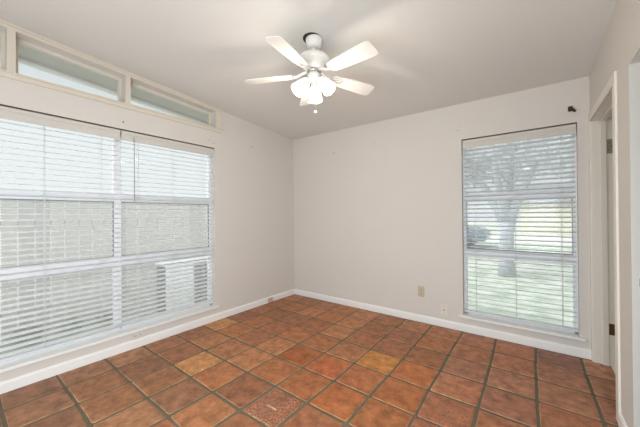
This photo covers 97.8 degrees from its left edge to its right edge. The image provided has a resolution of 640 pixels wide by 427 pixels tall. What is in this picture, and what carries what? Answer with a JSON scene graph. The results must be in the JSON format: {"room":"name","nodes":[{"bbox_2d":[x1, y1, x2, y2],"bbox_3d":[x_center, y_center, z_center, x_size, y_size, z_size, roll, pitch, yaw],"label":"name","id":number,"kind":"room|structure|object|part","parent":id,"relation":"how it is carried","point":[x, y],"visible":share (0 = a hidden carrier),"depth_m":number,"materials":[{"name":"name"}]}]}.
{"room":"empty bedroom","nodes":[
{"label":"empty bedroom","id":0,"kind":"room"},
{"bbox_2d":[0,26,293,381],"bbox_3d":[-1.695,-0.100,2.806,0.130,2.724,4.337,-1,0,37],"label":"wall","id":1,"kind":"structure","parent":0,"point":[252,188],"depth_m":3.47,"materials":[{"name":"paint"}]},
{"bbox_2d":[0,32,4,69],"bbox_3d":[-2.531,-1.187,1.786,0.040,0.357,0.683,-1,0,37],"label":"window","id":2,"kind":"structure","parent":1,"relation":"in","point":[2,35],"depth_m":2.04,"materials":[{"name":"beige paint"}]},
{"bbox_2d":[16,38,120,100],"bbox_3d":[-2.092,-1.163,2.367,0.040,0.308,0.685,-1,0,37],"label":"window","id":3,"kind":"structure","parent":1,"relation":"in","point":[18,41],"depth_m":2.33,"materials":[{"name":"beige paint"}]},
{"bbox_2d":[0,104,211,147],"bbox_3d":[-1.826,-0.772,2.546,0.010,0.004,1.905,-1,0,37],"label":"trim","id":4,"kind":"structure","parent":1,"relation":"attached to","point":[0,104],"depth_m":2.39,"materials":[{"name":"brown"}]},
{"bbox_2d":[0,136,219,372],"bbox_3d":[-1.841,0.169,2.582,0.158,1.886,1.943,-1,0,37],"label":"window","id":5,"kind":"structure","parent":1,"relation":"in","point":[15,363],"depth_m":2.57,"materials":[{"name":"white"}]},
{"bbox_3d":[-2.178,0.446,2.217,0.047,0.090,0.903,-1,0,37],"label":"rail","id":6,"kind":"part","parent":5,"relation":"part of","materials":[{"name":"white"}]},
{"bbox_3d":[-2.182,-0.147,2.220,0.047,0.075,0.903,-1,0,37],"label":"rail","id":7,"kind":"part","parent":5,"relation":"part of","materials":[{"name":"white"}]},
{"bbox_2d":[0,106,119,362],"bbox_3d":[-2.126,0.147,2.180,0.071,1.813,0.950,-1,0,37],"label":"window blind","id":8,"kind":"object","parent":5,"relation":"attached to","point":[5,112],"visible":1,"depth_m":2.21,"materials":[{"name":"white plastic"}]},
{"bbox_3d":[-2.142,0.162,2.171,0.055,1.759,0.008,-1,0,37],"label":"ladder cord","id":9,"kind":"part","parent":8,"relation":"part of","materials":[{"name":"white fabric"}]},
{"bbox_3d":[-2.125,1.043,2.181,0.052,0.020,0.940,-1,0,37],"label":"rail","id":10,"kind":"part","parent":8,"relation":"part of","materials":[{"name":"white plastic"}]},
{"bbox_3d":[-1.925,0.162,2.459,0.055,1.759,0.008,-1,0,37],"label":"ladder cord","id":11,"kind":"part","parent":8,"relation":"part of","materials":[{"name":"white fabric"}]},
{"bbox_3d":[-1.814,1.098,2.562,0.108,0.025,1.943,-1,0,37],"label":"sill","id":12,"kind":"part","parent":5,"relation":"part of","materials":[{"name":"paint"}]},
{"bbox_3d":[-1.604,0.445,2.977,0.047,0.090,0.898,-1,0,37],"label":"rail","id":13,"kind":"part","parent":5,"relation":"part of","materials":[{"name":"white"}]},
{"bbox_3d":[-1.608,-0.147,2.980,0.047,0.075,0.898,-1,0,37],"label":"rail","id":14,"kind":"part","parent":5,"relation":"part of","materials":[{"name":"white"}]},
{"bbox_2d":[120,130,213,327],"bbox_3d":[-1.549,0.146,2.938,0.078,1.813,0.933,-1,0,37],"label":"window blind","id":15,"kind":"object","parent":5,"relation":"attached to","point":[128,136],"visible":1,"depth_m":2.85,"materials":[{"name":"white plastic"}]},
{"bbox_3d":[-1.750,0.161,2.690,0.055,1.759,0.008,-1,0,37],"label":"ladder cord","id":16,"kind":"part","parent":15,"relation":"part of","materials":[{"name":"white fabric"}]},
{"bbox_3d":[-1.552,1.043,2.940,0.052,0.020,0.923,-1,0,37],"label":"rail","id":17,"kind":"part","parent":15,"relation":"part of","materials":[{"name":"white plastic"}]},
{"bbox_3d":[-1.551,0.161,2.954,0.055,1.759,0.008,-1,0,37],"label":"ladder cord","id":18,"kind":"part","parent":15,"relation":"part of","materials":[{"name":"white fabric"}]},
{"bbox_3d":[-1.347,0.161,3.225,0.055,1.759,0.008,-1,0,37],"label":"ladder cord","id":19,"kind":"part","parent":15,"relation":"part of","materials":[{"name":"white fabric"}]},
{"bbox_2d":[0,19,222,132],"bbox_3d":[-2.063,-1.204,2.205,0.030,0.472,2.935,-1,0,37],"label":"trim","id":20,"kind":"structure","parent":1,"relation":"attached to","point":[11,29],"depth_m":2.36,"materials":[{"name":"beige paint"}]},
{"bbox_2d":[18,44,206,123],"bbox_3d":[-2.089,-1.358,2.726,0.380,0.483,4.937,-1,0,37],"label":"eave","id":21,"kind":"object","parent":1,"relation":"attached to","point":[25,53],"visible":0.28,"depth_m":2.73,"materials":[{"name":"paint"}]},
{"bbox_2d":[18,58,206,124],"bbox_3d":[-2.232,-1.269,2.834,0.040,0.358,4.937,-1,0,37],"label":"gutter","id":22,"kind":"object","parent":21,"relation":"attached to","point":[21,61],"visible":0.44,"depth_m":2.77,"materials":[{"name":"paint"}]},
{"bbox_2d":[131,330,144,339],"bbox_3d":[-1.718,1.147,2.641,0.008,0.066,0.115,-1,0,37],"label":"outlet","id":23,"kind":"object","parent":1,"relation":"attached to","point":[139,334],"visible":0.92,"depth_m":2.64,"materials":[{"name":"paint"}]},
{"bbox_2d":[0,289,293,393],"bbox_3d":[-1.667,1.221,2.704,0.013,0.080,4.207,-1,0,37],"label":"baseboard","id":24,"kind":"structure","parent":1,"relation":"attached to","point":[26,379],"depth_m":2.51,"materials":[{"name":"paint"}]},
{"bbox_2d":[131,82,210,125],"bbox_3d":[-1.596,-1.139,3.024,0.040,0.259,0.880,-1,0,37],"label":"window","id":25,"kind":"structure","parent":1,"relation":"in","point":[208,114],"depth_m":3.03,"materials":[{"name":"beige paint"}]},
{"bbox_2d":[0,0,616,139],"bbox_3d":[0.218,-1.362,1.280,5.044,0.463,4.467,-1,0,37],"label":"ceiling","id":26,"kind":"structure","parent":0,"point":[432,54],"depth_m":2.09,"materials":[{"name":"paint"}]},
{"bbox_2d":[245,32,377,113],"bbox_3d":[-0.035,-1.002,2.007,0.991,0.552,0.998,-1,0,37],"label":"ceiling fan","id":27,"kind":"object","parent":26,"relation":"hanging from","point":[313,61],"visible":1,"depth_m":1.97,"materials":[{"name":"white metal"}]},
{"bbox_3d":[-0.373,-0.995,2.083,0.368,0.041,0.126,0,0,9],"label":"blade","id":28,"kind":"part","parent":27,"relation":"part of","materials":[{"name":"white wood"}]},
{"bbox_3d":[-0.193,-0.999,1.734,0.126,0.041,0.368,-1,0,27],"label":"blade","id":29,"kind":"part","parent":27,"relation":"part of","materials":[{"name":"white wood"}]},
{"bbox_3d":[-0.143,-0.903,1.991,0.112,0.137,0.130,-1,0,37],"label":"lamp shade","id":30,"kind":"part","parent":27,"relation":"part of","materials":[{"name":"white glass"}]},
{"bbox_3d":[-0.098,-0.996,2.362,0.126,0.041,0.368,0,0,-9],"label":"blade","id":31,"kind":"part","parent":27,"relation":"part of","materials":[{"name":"white wood"}]},
{"bbox_3d":[-0.037,-0.904,2.141,0.114,0.137,0.128,-1,0,37],"label":"lamp shade","id":32,"kind":"part","parent":27,"relation":"part of","materials":[{"name":"white glass"}]},
{"bbox_3d":[0.042,-0.905,1.974,0.135,0.137,0.104,-1,0,37],"label":"lamp shade","id":33,"kind":"part","parent":27,"relation":"part of","materials":[{"name":"white glass"}]},
{"bbox_3d":[0.195,-1.001,1.799,0.368,0.041,0.126,-1,0,45],"label":"blade","id":34,"kind":"part","parent":27,"relation":"part of","materials":[{"name":"white wood"}]},
{"bbox_3d":[0.253,-1.000,2.187,0.368,0.041,0.126,0,0,-27],"label":"blade","id":35,"kind":"part","parent":27,"relation":"part of","materials":[{"name":"white wood"}]},
{"bbox_2d":[0,294,618,426],"bbox_3d":[-0.278,1.295,1.662,3.504,0.101,4.217,-1,0,37],"label":"floor","id":36,"kind":"structure","parent":0,"point":[294,360],"depth_m":2.06,"materials":[{"name":"tile"}]},
{"bbox_2d":[293,76,590,349],"bbox_3d":[0.976,0.025,3.426,3.384,2.440,0.130,-1,0,37],"label":"wall","id":37,"kind":"structure","parent":0,"point":[379,217],"depth_m":3.29,"materials":[{"name":"paint"}]},
{"bbox_2d":[418,286,423,296],"bbox_3d":[1.158,0.895,3.201,0.072,0.120,0.009,-1,0,37],"label":"wall outlet","id":38,"kind":"object","parent":37,"relation":"attached to","point":[420,288],"visible":1,"depth_m":3.20,"materials":[{"name":"beige plastic"}]},
{"bbox_2d":[294,289,590,359],"bbox_3d":[0.942,1.205,3.362,3.384,0.080,0.013,-1,0,37],"label":"baseboard","id":39,"kind":"structure","parent":37,"relation":"attached to","point":[519,339],"depth_m":2.92,"materials":[{"name":"paint"}]},
{"bbox_2d":[440,304,447,315],"bbox_3d":[1.354,1.054,3.050,0.072,0.120,0.015,-1,0,37],"label":"wall outlet","id":40,"kind":"object","parent":37,"relation":"attached to","point":[444,308],"visible":1,"depth_m":3.05,"materials":[{"name":"beige plastic"}]},
{"bbox_2d":[463,122,576,139],"bbox_3d":[1.860,-0.782,2.685,0.905,0.004,0.010,-1,0,37],"label":"trim","id":41,"kind":"structure","parent":37,"relation":"attached to","point":[574,122],"depth_m":2.64,"materials":[{"name":"brown metal"}]},
{"bbox_2d":[459,134,585,341],"bbox_3d":[1.893,0.152,2.714,0.981,1.875,0.158,-1,0,37],"label":"window","id":42,"kind":"structure","parent":37,"relation":"in","point":[558,332],"depth_m":2.64,"materials":[{"name":"white"}]},
{"bbox_3d":[1.921,-0.175,2.756,0.853,0.075,0.047,-1,0,37],"label":"rail","id":43,"kind":"part","parent":42,"relation":"part of","materials":[{"name":"white"}]},
{"bbox_2d":[462,124,577,331],"bbox_3d":[1.884,0.130,2.701,0.889,1.802,0.071,-1,0,37],"label":"window blind","id":44,"kind":"object","parent":42,"relation":"attached to","point":[566,129],"visible":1,"depth_m":2.67,"materials":[{"name":"white plastic"}]},
{"bbox_3d":[1.624,0.148,2.908,0.008,1.748,0.055,-1,0,37],"label":"ladder cord","id":45,"kind":"part","parent":44,"relation":"part of","materials":[{"name":"white fabric"}]},
{"bbox_3d":[1.895,0.145,2.703,0.008,1.748,0.055,-1,0,37],"label":"ladder cord","id":46,"kind":"part","parent":44,"relation":"part of","materials":[{"name":"white fabric"}]},
{"bbox_3d":[1.896,1.021,2.703,0.879,0.020,0.052,-1,0,37],"label":"rail","id":47,"kind":"part","parent":44,"relation":"part of","materials":[{"name":"white plastic"}]},
{"bbox_3d":[2.166,0.141,2.498,0.008,1.748,0.055,-1,0,37],"label":"ladder cord","id":48,"kind":"part","parent":44,"relation":"part of","materials":[{"name":"white fabric"}]},
{"bbox_3d":[1.926,0.418,2.753,0.853,0.090,0.047,-1,0,37],"label":"rail","id":49,"kind":"part","parent":42,"relation":"part of","materials":[{"name":"white"}]},
{"bbox_3d":[1.884,1.076,2.689,0.981,0.025,0.108,-1,0,37],"label":"sill","id":50,"kind":"part","parent":42,"relation":"part of","materials":[{"name":"paint"}]},
{"bbox_2d":[568,106,576,111],"bbox_3d":[2.174,-0.900,2.410,0.037,0.067,0.063,0,0,4],"label":"curtain bracket","id":51,"kind":"object","parent":37,"relation":"attached to","point":[570,108],"visible":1,"depth_m":2.40,"materials":[{"name":"grey metal"}]},
{"bbox_2d":[589,0,639,426],"bbox_3d":[1.110,-0.118,0.689,0.130,2.696,4.337,-1,0,37],"label":"wall","id":52,"kind":"structure","parent":0,"point":[621,39],"depth_m":1.53,"materials":[{"name":"paint"}]},
{"bbox_2d":[588,71,620,421],"bbox_3d":[2.070,0.230,1.955,0.130,2.000,0.815,-1,0,37],"label":"trim","id":53,"kind":"structure","parent":52,"relation":"attached to","point":[601,123],"depth_m":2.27,"materials":[{"name":"paint"}]},
{"bbox_2d":[607,139,614,335],"bbox_3d":[2.644,0.233,1.994,0.821,1.955,0.049,-1,0,37],"label":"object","id":54,"kind":"structure","parent":52,"relation":"in","point":[609,141],"depth_m":2.25,"materials":[{"name":"metal"}]},
{"bbox_2d":[618,413,627,426],"bbox_3d":[1.658,1.190,1.515,0.013,0.080,0.255,-1,0,37],"label":"baseboard","id":55,"kind":"structure","parent":52,"relation":"attached to","point":[621,422],"depth_m":1.58,"materials":[{"name":"paint"}]},
{"bbox_2d":[628,46,639,426],"bbox_3d":[1.365,0.232,1.025,0.134,1.996,0.880,-1,0,37],"label":"trim","id":56,"kind":"structure","parent":52,"relation":"attached to","point":[634,63],"depth_m":1.40,"materials":[{"name":"paint"}]},
{"label":"outside","id":57,"kind":"structure","parent":0,"visible":0},
{"bbox_2d":[0,222,573,354],"bbox_3d":[8.069,1.622,18.968,70.000,0.200,80.000,-1,0,37],"label":"lawn","id":58,"kind":"structure","parent":57,"point":[486,270],"depth_m":5.26,"materials":[{"name":"green plant"}]},
{"bbox_2d":[11,323,44,344],"bbox_3d":[-3.424,1.421,3.280,0.278,0.259,0.275,-1,0,37],"label":"shrub","id":59,"kind":"object","parent":58,"relation":"on","point":[30,327],"visible":0.41,"depth_m":3.23,"materials":[{"name":"green plant"}]},
{"bbox_2d":[60,316,82,331],"bbox_3d":[-3.195,1.430,3.603,0.245,0.239,0.244,0,0,10],"label":"shrub","id":60,"kind":"object","parent":58,"relation":"on","point":[75,317],"visible":0.46,"depth_m":3.56,"materials":[{"name":"green plant"}]},
{"bbox_2d":[0,199,206,341],"bbox_3d":[-3.020,0.638,4.223,0.060,1.782,13.102,-1,0,37],"label":"wooden fence","id":61,"kind":"object","parent":58,"relation":"on","point":[193,208],"visible":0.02,"depth_m":3.81,"materials":[{"name":"grey wood"}]},
{"bbox_2d":[95,310,112,323],"bbox_3d":[-2.998,1.464,3.880,0.217,0.219,0.245,0,0,11],"label":"shrub","id":62,"kind":"object","parent":58,"relation":"on","point":[110,314],"visible":0.48,"depth_m":3.85,"materials":[{"name":"green plant"}]},
{"bbox_2d":[154,256,206,313],"bbox_3d":[-2.047,1.138,4.333,0.410,0.830,0.890,-1,0,37],"label":"air conditioner","id":63,"kind":"object","parent":58,"relation":"on","point":[203,257],"visible":0.33,"depth_m":4.12,"materials":[{"name":"white metal"}]},
{"bbox_2d":[157,266,165,311],"bbox_3d":[-2.289,1.106,4.031,0.270,0.674,0.016,-1,0,37],"label":"grille","id":64,"kind":"object","parent":63,"relation":"attached to","point":[161,267],"depth_m":4.01,"materials":[{"name":"grey"}]},
{"bbox_2d":[194,262,206,302],"bbox_3d":[-1.815,1.104,4.408,0.020,0.674,0.350,-1,0,37],"label":"grille","id":65,"kind":"object","parent":63,"relation":"attached to","point":[195,266],"depth_m":4.34,"materials":[{"name":"grey metal"}]},
{"bbox_2d":[467,224,490,245],"bbox_3d":[5.703,0.810,13.486,4.242,1.395,1.744,-1,0,37],"label":"parked car","id":66,"kind":"object","parent":58,"relation":"on","point":[468,227],"visible":0.23,"depth_m":11.87,"materials":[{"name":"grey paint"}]},
{"bbox_2d":[467,135,571,277],"bbox_3d":[4.345,-0.791,6.758,4.666,4.607,2.853,-1,0,37],"label":"tree","id":67,"kind":"object","parent":58,"relation":"on","point":[507,263],"visible":0.2,"depth_m":6.54,"materials":[{"name":"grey plant"}]},
{"bbox_2d":[514,183,571,233],"bbox_3d":[20.819,-0.491,20.620,10.600,3.850,7.000,-1,0,37],"label":"house","id":68,"kind":"structure","parent":58,"relation":"on","point":[569,184],"depth_m":20.34,"materials":[{"name":"yellow"}]},
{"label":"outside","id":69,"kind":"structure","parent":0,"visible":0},
{"bbox_2d":[126,233,572,275],"bbox_3d":[9.921,1.477,13.123,60.000,0.022,15.100,-1,0,37],"label":"pavement","id":70,"kind":"structure","parent":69,"point":[492,236],"depth_m":13.52,"materials":[{"name":"concrete"}]}
]}

